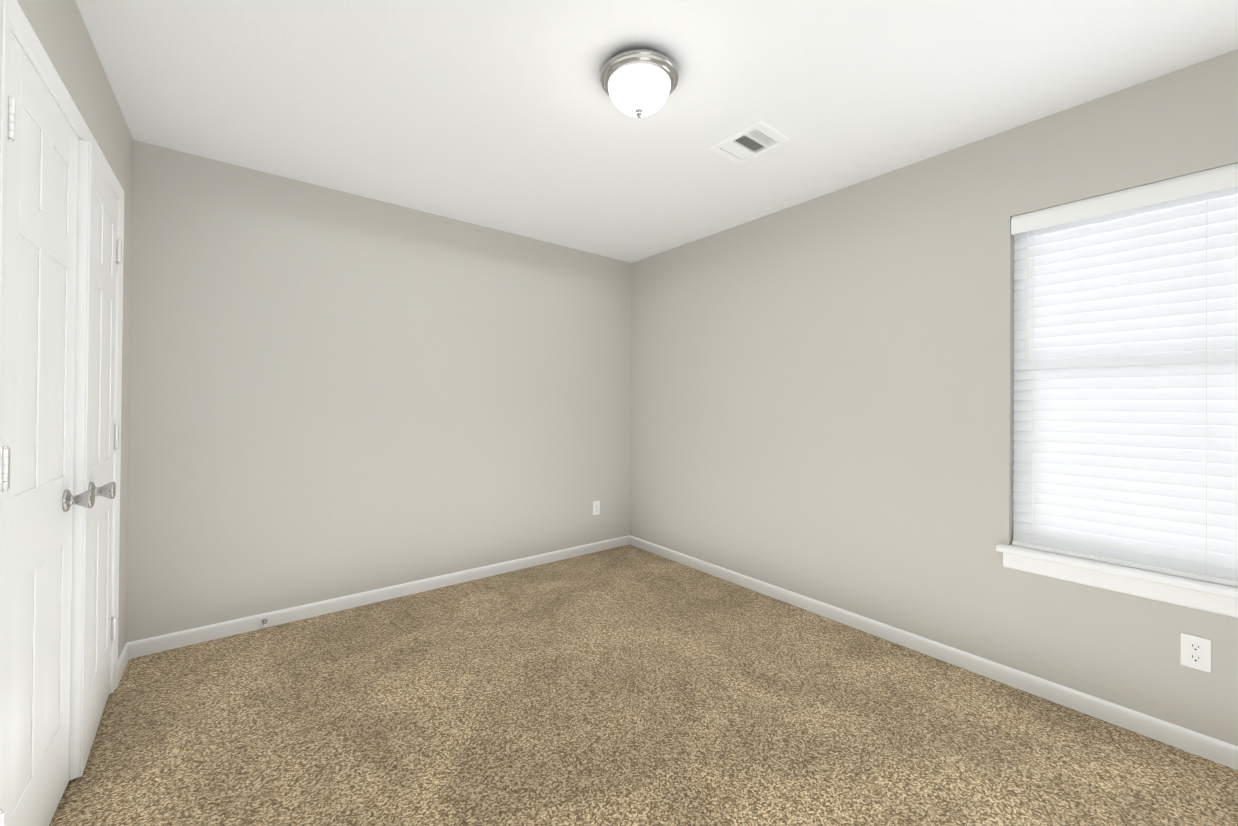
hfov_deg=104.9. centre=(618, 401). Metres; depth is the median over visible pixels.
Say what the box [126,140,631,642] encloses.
wall
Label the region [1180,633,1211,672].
outlet
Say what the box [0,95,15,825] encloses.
near closet door hinges
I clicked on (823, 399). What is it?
wall
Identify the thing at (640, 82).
ceiling light
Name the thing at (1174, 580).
window sill
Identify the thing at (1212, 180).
blind valance
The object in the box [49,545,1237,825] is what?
floor
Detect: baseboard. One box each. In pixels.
[118,535,629,666]
[630,536,1237,769]
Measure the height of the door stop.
0.025 m
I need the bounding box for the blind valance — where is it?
[1011,163,1237,235]
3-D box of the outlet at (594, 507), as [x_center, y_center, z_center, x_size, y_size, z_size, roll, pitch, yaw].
[-0.186,0.876,3.909,0.070,0.115,0.006,1,0,-38]
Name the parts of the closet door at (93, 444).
knob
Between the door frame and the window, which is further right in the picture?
the window
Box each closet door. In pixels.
[0,28,94,825]
[69,139,116,780]
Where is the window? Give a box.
[1003,186,1237,617]
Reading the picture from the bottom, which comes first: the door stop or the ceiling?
the door stop
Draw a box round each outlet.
[593,500,599,514]
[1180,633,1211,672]
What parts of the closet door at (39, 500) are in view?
knob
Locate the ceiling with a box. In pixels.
[75,0,1237,262]
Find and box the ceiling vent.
[708,119,790,163]
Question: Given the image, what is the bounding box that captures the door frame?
[0,0,123,693]
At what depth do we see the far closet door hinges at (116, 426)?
1.97 m
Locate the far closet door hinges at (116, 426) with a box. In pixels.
[111,239,121,641]
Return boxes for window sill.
[996,544,1237,598]
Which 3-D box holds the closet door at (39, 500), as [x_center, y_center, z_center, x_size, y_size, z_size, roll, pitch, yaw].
[-1.528,0.182,1.278,0.093,2.028,0.588,1,0,-38]
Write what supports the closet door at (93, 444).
in the wall at (59, 27)
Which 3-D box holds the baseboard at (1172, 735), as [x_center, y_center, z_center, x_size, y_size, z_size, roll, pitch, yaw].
[1.304,1.202,2.587,0.013,0.075,3.930,1,0,-38]
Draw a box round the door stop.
[262,618,266,627]
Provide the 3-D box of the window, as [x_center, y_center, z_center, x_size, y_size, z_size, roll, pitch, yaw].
[2.105,-0.041,1.706,0.156,1.547,1.126,1,0,-38]
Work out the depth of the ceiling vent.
2.23 m
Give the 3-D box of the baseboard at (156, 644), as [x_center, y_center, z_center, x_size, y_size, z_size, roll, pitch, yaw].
[-1.118,1.185,3.167,3.030,0.075,0.013,1,0,-38]
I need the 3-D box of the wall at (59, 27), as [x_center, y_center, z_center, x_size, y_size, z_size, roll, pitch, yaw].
[-1.136,-0.012,0.655,0.140,2.440,3.930,1,0,-38]
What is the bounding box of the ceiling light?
[600,48,678,117]
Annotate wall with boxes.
[17,0,132,658]
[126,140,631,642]
[629,49,1237,745]

